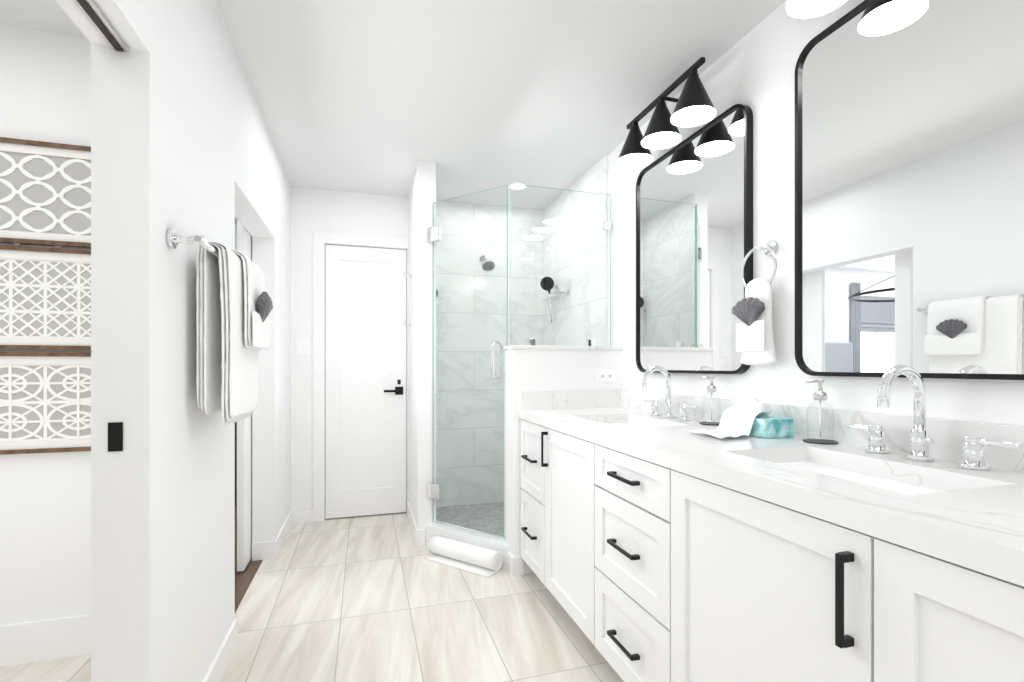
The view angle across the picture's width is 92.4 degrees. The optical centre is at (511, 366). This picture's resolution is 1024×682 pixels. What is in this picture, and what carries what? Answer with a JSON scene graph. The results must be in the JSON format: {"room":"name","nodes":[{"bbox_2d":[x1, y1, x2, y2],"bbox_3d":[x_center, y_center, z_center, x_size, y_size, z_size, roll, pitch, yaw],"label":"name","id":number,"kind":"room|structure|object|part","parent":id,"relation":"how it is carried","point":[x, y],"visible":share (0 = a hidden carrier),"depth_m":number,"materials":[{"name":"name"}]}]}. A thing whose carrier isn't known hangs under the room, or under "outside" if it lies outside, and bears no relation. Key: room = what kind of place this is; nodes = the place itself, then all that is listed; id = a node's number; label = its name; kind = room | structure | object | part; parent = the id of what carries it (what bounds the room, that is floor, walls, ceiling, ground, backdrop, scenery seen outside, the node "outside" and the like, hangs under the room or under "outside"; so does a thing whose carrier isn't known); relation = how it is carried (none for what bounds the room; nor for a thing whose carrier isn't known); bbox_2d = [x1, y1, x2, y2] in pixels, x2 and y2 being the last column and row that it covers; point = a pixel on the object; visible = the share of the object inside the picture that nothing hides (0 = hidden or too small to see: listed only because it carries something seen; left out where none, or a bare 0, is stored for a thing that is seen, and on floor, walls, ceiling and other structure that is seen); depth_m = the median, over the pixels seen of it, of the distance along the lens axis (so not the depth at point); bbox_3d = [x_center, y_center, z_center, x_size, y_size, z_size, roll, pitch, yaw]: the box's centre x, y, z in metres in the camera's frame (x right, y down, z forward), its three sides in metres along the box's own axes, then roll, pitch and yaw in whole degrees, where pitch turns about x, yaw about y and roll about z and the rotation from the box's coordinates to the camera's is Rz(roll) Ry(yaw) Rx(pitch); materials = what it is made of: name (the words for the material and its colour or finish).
{"room":"bathroom","nodes":[
{"label":"bathroom","id":0,"kind":"room"},
{"bbox_2d":[0,24,90,247],"bbox_3d":[-1.711,-0.879,1.966,0.777,0.842,0.129,0,0,-17],"label":"wall","id":1,"kind":"structure","parent":0,"point":[45,76],"depth_m":1.89,"materials":[{"name":"white paint"}]},
{"bbox_3d":[-1.696,-0.664,1.918,0.777,0.411,0.028,0,0,-17],"label":"framed art","id":2,"kind":"part","parent":1,"relation":"part of"},
{"bbox_2d":[0,245,90,349],"bbox_3d":[-1.696,-0.261,1.918,0.730,0.391,0.028,0,0,-17],"label":"framed art","id":3,"kind":"object","parent":1,"relation":"attached to","point":[45,298],"visible":0.42,"depth_m":1.89,"materials":[{"name":"brown wood"}]},
{"bbox_2d":[0,352,90,624],"bbox_3d":[-1.711,0.463,1.966,0.730,1.035,0.129,0,0,-17],"label":"wall","id":4,"kind":"structure","parent":0,"point":[45,498],"depth_m":1.90,"materials":[{"name":"white paint"}]},
{"bbox_3d":[-1.696,0.138,1.918,0.730,0.385,0.028,0,0,-17],"label":"framed art","id":5,"kind":"part","parent":4,"relation":"part of"},
{"bbox_2d":[0,614,90,666],"bbox_3d":[-2.110,1.055,1.801,1.750,0.150,0.015,0,0,-17],"label":"baseboard","id":6,"kind":"structure","parent":4,"relation":"attached to","point":[36,641],"depth_m":1.89,"materials":[{"name":"white paint"}]},
{"bbox_2d":[55,0,290,681],"bbox_3d":[-0.896,-0.085,1.010,0.120,2.430,5.250,0,0,-17],"label":"wall","id":7,"kind":"structure","parent":0,"point":[182,143],"depth_m":1.33,"materials":[{"name":"white paint"}]},
{"bbox_2d":[73,0,128,51],"bbox_3d":[-0.818,-0.769,0.752,0.036,0.010,0.912,0,0,-17],"label":"door track","id":8,"kind":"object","parent":7,"relation":"attached to","point":[99,21],"depth_m":1.10,"materials":[{"name":"silver metal"}]},
{"bbox_2d":[108,422,122,451],"bbox_3d":[-0.960,0.170,1.188,0.030,0.070,0.003,0,0,-17],"label":"door handle","id":9,"kind":"object","parent":7,"relation":"attached to","point":[115,436],"depth_m":1.19,"materials":[{"name":"black metal"}]},
{"bbox_2d":[166,229,217,257],"bbox_3d":[-0.976,-0.348,1.635,0.086,0.052,0.657,0,0,-17],"label":"towel bar","id":10,"kind":"object","parent":7,"relation":"attached to","point":[173,239],"visible":0.46,"depth_m":1.34,"materials":[{"name":"silver metal"}]},
{"bbox_2d":[196,241,272,425],"bbox_3d":[-0.934,-0.102,1.672,0.182,0.572,0.428,0,0,-17],"label":"bath towel","id":11,"kind":"object","parent":10,"relation":"hanging from","point":[234,305],"visible":0.96,"depth_m":1.54,"materials":[{"name":"white fabric"}]},
{"bbox_2d":[203,619,237,681],"bbox_3d":[-1.005,1.080,1.602,0.012,0.100,0.840,0,0,-17],"label":"baseboard","id":12,"kind":"structure","parent":7,"relation":"attached to","point":[215,673],"depth_m":1.81,"materials":[{"name":"white paint"}]},
{"bbox_2d":[237,220,251,571],"bbox_3d":[-1.621,0.160,3.136,0.036,1.920,0.940,0,0,-17],"label":"barn door","id":13,"kind":"structure","parent":7,"relation":"in","point":[244,471],"depth_m":2.71,"materials":[{"name":"white paint"}]},
{"bbox_2d":[272,509,295,558],"bbox_3d":[-1.491,1.080,3.216,0.012,0.100,0.682,0,0,-17],"label":"baseboard","id":14,"kind":"structure","parent":7,"relation":"attached to","point":[277,544],"depth_m":3.14,"materials":[{"name":"white paint"}]},
{"bbox_2d":[235,224,236,249],"bbox_3d":[-4.009,-0.085,4.067,4.080,2.430,0.100,0,0,-17],"label":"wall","id":15,"kind":"structure","parent":0,"point":[235,236],"depth_m":4.47,"materials":[{"name":"white paint"}]},
{"bbox_2d":[0,506,623,681],"bbox_3d":[-2.053,1.160,1.314,6.240,0.060,6.300,0,0,-17],"label":"floor","id":16,"kind":"structure","parent":0,"point":[373,598],"depth_m":2.18,"materials":[{"name":"tile"}]},
{"bbox_2d":[235,422,236,505],"bbox_3d":[-2.465,0.130,4.158,0.990,2.000,0.606,0,0,-17],"label":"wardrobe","id":17,"kind":"object","parent":16,"relation":"on","point":[235,463],"depth_m":3.95,"materials":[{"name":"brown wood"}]},
{"bbox_2d":[424,535,502,577],"bbox_3d":[-0.284,1.074,2.812,0.472,0.113,0.136,0,0,34],"label":"roll","id":18,"kind":"object","parent":16,"relation":"on","point":[479,560],"visible":1,"depth_m":2.77,"materials":[{"name":"white fabric"}]},
{"bbox_2d":[425,502,509,569],"bbox_3d":[-0.072,1.065,3.346,1.052,0.130,1.226,0,0,-17],"label":"shower base","id":19,"kind":"object","parent":16,"relation":"on","point":[501,545],"visible":0.19,"depth_m":3.31,"materials":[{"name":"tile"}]},
{"bbox_2d":[520,414,1023,681],"bbox_3d":[0.779,0.706,1.246,0.652,0.850,3.138,0,0,-17],"label":"bathroom vanity","id":20,"kind":"object","parent":16,"relation":"on","point":[660,548],"depth_m":1.15,"materials":[{"name":"white wood"}]},
{"bbox_2d":[642,366,698,420],"bbox_3d":[0.671,0.115,2.249,0.167,0.239,0.394,0,0,-17],"label":"faucet","id":21,"kind":"object","parent":20,"relation":"on","point":[668,409],"visible":1,"depth_m":2.25,"materials":[{"name":"silver metal"}]},
{"bbox_2d":[699,376,720,424],"bbox_3d":[0.816,0.137,2.005,0.094,0.196,0.094,0,0,-17],"label":"soap dispenser","id":22,"kind":"object","parent":20,"relation":"on","point":[711,388],"visible":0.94,"depth_m":2.00,"materials":[{"name":"clear glass"}]},
{"bbox_2d":[684,397,793,438],"bbox_3d":[0.772,0.170,1.689,0.285,0.128,0.210,0,0,-17],"label":"tissue box","id":23,"kind":"object","parent":20,"relation":"on","point":[748,416],"visible":1,"depth_m":1.66,"materials":[{"name":"white fabric"}]},
{"bbox_2d":[519,410,1023,577],"bbox_3d":[0.565,0.257,1.177,0.155,0.046,3.148,0,0,-17],"label":"countertop","id":24,"kind":"structure","parent":20,"relation":"on","point":[971,532],"depth_m":0.91,"materials":[{"name":"white stone"}]},
{"bbox_2d":[803,379,838,443],"bbox_3d":[0.959,0.137,1.526,0.094,0.196,0.094,0,0,-17],"label":"soap dispenser","id":25,"kind":"object","parent":20,"relation":"on","point":[820,395],"visible":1,"depth_m":1.52,"materials":[{"name":"clear glass"}]},
{"bbox_2d":[846,365,1022,469],"bbox_3d":[0.979,0.115,1.224,0.167,0.239,0.394,0,0,-17],"label":"faucet","id":26,"kind":"object","parent":20,"relation":"on","point":[973,450],"visible":1,"depth_m":1.22,"materials":[{"name":"silver metal"}]},
{"bbox_2d":[291,186,407,508],"bbox_3d":[-0.744,-0.085,3.870,2.060,2.430,0.140,0,0,-17],"label":"wall","id":27,"kind":"structure","parent":0,"point":[328,211],"depth_m":3.58,"materials":[{"name":"white paint"}]},
{"bbox_2d":[296,338,310,354],"bbox_3d":[-1.512,-0.145,3.561,0.100,0.120,0.008,0,0,-17],"label":"switch plate","id":28,"kind":"object","parent":27,"relation":"attached to","point":[303,346],"visible":1,"depth_m":3.56,"materials":[{"name":"white plastic"}]},
{"bbox_2d":[313,232,407,521],"bbox_3d":[-1.130,0.075,3.697,0.681,2.110,0.068,0,0,-17],"label":"door frame","id":29,"kind":"structure","parent":27,"relation":"attached to","point":[320,239],"depth_m":3.58,"materials":[{"name":"white paint"}]},
{"bbox_2d":[325,244,405,518],"bbox_3d":[-1.092,0.111,3.691,0.585,2.021,0.092,0,0,-17],"label":"door","id":30,"kind":"structure","parent":27,"relation":"in","point":[365,383],"depth_m":3.70,"materials":[{"name":"white paint"}]},
{"bbox_2d":[0,0,785,223],"bbox_3d":[-2.101,-1.340,1.300,6.340,0.080,6.500,0,0,-17],"label":"ceiling","id":31,"kind":"structure","parent":0,"point":[379,97],"depth_m":2.21,"materials":[{"name":"white paint"}]},
{"bbox_2d":[508,182,526,189],"bbox_3d":[0.040,-1.296,3.521,0.140,0.014,0.140,0,0,-17],"label":"recessed light","id":32,"kind":"object","parent":31,"relation":"in","point":[516,187],"visible":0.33,"depth_m":3.53,"materials":[{"name":"white paint"}]},
{"bbox_2d":[408,161,433,529],"bbox_3d":[-0.647,-0.085,3.455,0.102,2.430,0.710,0,0,-17],"label":"wall","id":33,"kind":"structure","parent":0,"point":[420,345],"depth_m":3.12,"materials":[{"name":"white paint"}]},
{"bbox_2d":[403,272,410,325],"bbox_3d":[-0.766,-0.492,3.581,0.052,0.392,0.028,0,0,-17],"label":"hook","id":34,"kind":"object","parent":33,"relation":"attached to","point":[409,276],"visible":1,"depth_m":3.58,"materials":[{"name":"silver metal"}]},
{"bbox_2d":[407,501,424,545],"bbox_3d":[-0.685,1.080,3.431,0.040,0.100,0.710,0,0,-17],"label":"baseboard","id":35,"kind":"structure","parent":33,"relation":"attached to","point":[419,535],"depth_m":3.14,"materials":[{"name":"white paint"}]},
{"bbox_2d":[427,185,507,538],"bbox_3d":[-0.280,-0.026,2.954,0.400,2.017,0.460,0,0,-17],"label":"shower glass door","id":36,"kind":"structure","parent":33,"relation":"attached to","point":[434,234],"depth_m":2.97,"materials":[{"name":"teal"}]},
{"bbox_2d":[434,163,437,522],"bbox_3d":[-0.589,-0.085,3.462,0.012,2.430,0.690,0,0,-17],"label":"tiled wall","id":37,"kind":"structure","parent":0,"point":[435,204],"depth_m":3.13,"materials":[{"name":"tile"}]},
{"bbox_2d":[438,200,497,506],"bbox_3d":[-0.225,-0.085,3.947,0.990,2.430,0.012,0,0,-17],"label":"glass shower door","id":38,"kind":"structure","parent":0,"point":[447,267],"depth_m":3.90,"materials":[{"name":"glass"}]},
{"bbox_2d":[480,256,494,270],"bbox_3d":[-0.200,-0.815,3.833,0.100,0.150,0.220,0,0,-17],"label":"shower head","id":39,"kind":"object","parent":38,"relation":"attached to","point":[487,264],"depth_m":3.77},
{"bbox_2d":[498,155,607,501],"bbox_3d":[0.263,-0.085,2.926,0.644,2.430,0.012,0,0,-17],"label":"glass shower panel","id":40,"kind":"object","parent":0,"point":[594,179],"depth_m":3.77,"materials":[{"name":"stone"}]},
{"bbox_2d":[540,277,568,322],"bbox_3d":[0.286,-0.505,3.741,0.140,0.353,0.460,0,0,-17],"label":"shower head","id":41,"kind":"object","parent":40,"relation":"attached to","point":[549,281],"depth_m":3.72,"materials":[{"name":"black metal"}]},
{"bbox_2d":[502,345,622,573],"bbox_3d":[0.294,0.507,2.835,0.670,1.246,0.200,0,0,-17],"label":"wall","id":42,"kind":"structure","parent":0,"point":[547,368],"depth_m":2.73,"materials":[{"name":"white paint"}]},
{"bbox_2d":[510,183,610,345],"bbox_3d":[0.291,-0.576,2.865,0.631,0.918,0.024,0,0,-17],"label":"glass","id":43,"kind":"object","parent":42,"relation":"on","point":[606,228],"visible":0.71,"depth_m":2.88,"materials":[{"name":"teal"}]},
{"bbox_2d":[523,390,618,409],"bbox_3d":[0.341,0.184,2.743,0.588,0.100,0.020,0,0,-17],"label":"backsplash","id":44,"kind":"structure","parent":42,"relation":"attached to","point":[585,399],"depth_m":2.73,"materials":[{"name":"white stone"}]},
{"bbox_2d":[597,370,614,381],"bbox_3d":[0.539,0.055,2.810,0.115,0.070,0.008,0,0,-17],"label":"electrical outlet plate","id":45,"kind":"object","parent":42,"relation":"attached to","point":[605,375],"visible":1,"depth_m":2.81,"materials":[{"name":"white plastic"}]},
{"bbox_2d":[608,0,1023,425],"bbox_3d":[1.053,-0.085,1.648,0.100,2.430,5.350,0,0,-17],"label":"wall","id":46,"kind":"structure","parent":0,"point":[753,69],"depth_m":1.79,"materials":[{"name":"white paint"}]},
{"bbox_2d":[617,57,716,168],"bbox_3d":[0.702,-1.135,2.200,0.252,0.260,0.620,0,0,-17],"label":"sconce","id":47,"kind":"object","parent":46,"relation":"attached to","point":[694,107],"visible":1,"depth_m":2.13,"materials":[{"name":"black metal"}]},
{"bbox_2d":[636,104,752,373],"bbox_3d":[0.797,-0.502,2.266,0.032,1.065,0.800,0,0,-17],"label":"mirror","id":48,"kind":"object","parent":46,"relation":"attached to","point":[694,219],"visible":0.83,"depth_m":2.17,"materials":[{"name":"black metal"}]},
{"bbox_2d":[731,240,777,365],"bbox_3d":[0.895,-0.233,1.798,0.114,0.459,0.171,0,0,-17],"label":"towel ring","id":49,"kind":"object","parent":46,"relation":"attached to","point":[752,312],"visible":1,"depth_m":1.77,"materials":[{"name":"white fabric"}]},
{"bbox_2d":[786,0,847,19],"bbox_3d":[0.996,-1.200,1.224,0.252,0.260,0.620,0,0,-17],"label":"sconce","id":50,"kind":"object","parent":46,"relation":"attached to","point":[803,9],"visible":1,"depth_m":1.47,"materials":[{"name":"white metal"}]},
{"bbox_2d":[619,390,1023,473],"bbox_3d":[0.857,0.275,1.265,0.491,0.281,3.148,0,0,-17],"label":"backsplash","id":51,"kind":"structure","parent":46,"relation":"attached to","point":[947,434],"depth_m":1.41,"materials":[{"name":"white stone"}]},
{"bbox_2d":[795,0,1023,379],"bbox_3d":[1.091,-0.520,1.289,0.032,1.100,0.800,0,0,-17],"label":"mirror","id":52,"kind":"object","parent":46,"relation":"attached to","point":[909,182],"visible":1,"depth_m":1.32,"materials":[{"name":"black metal"}]}
]}

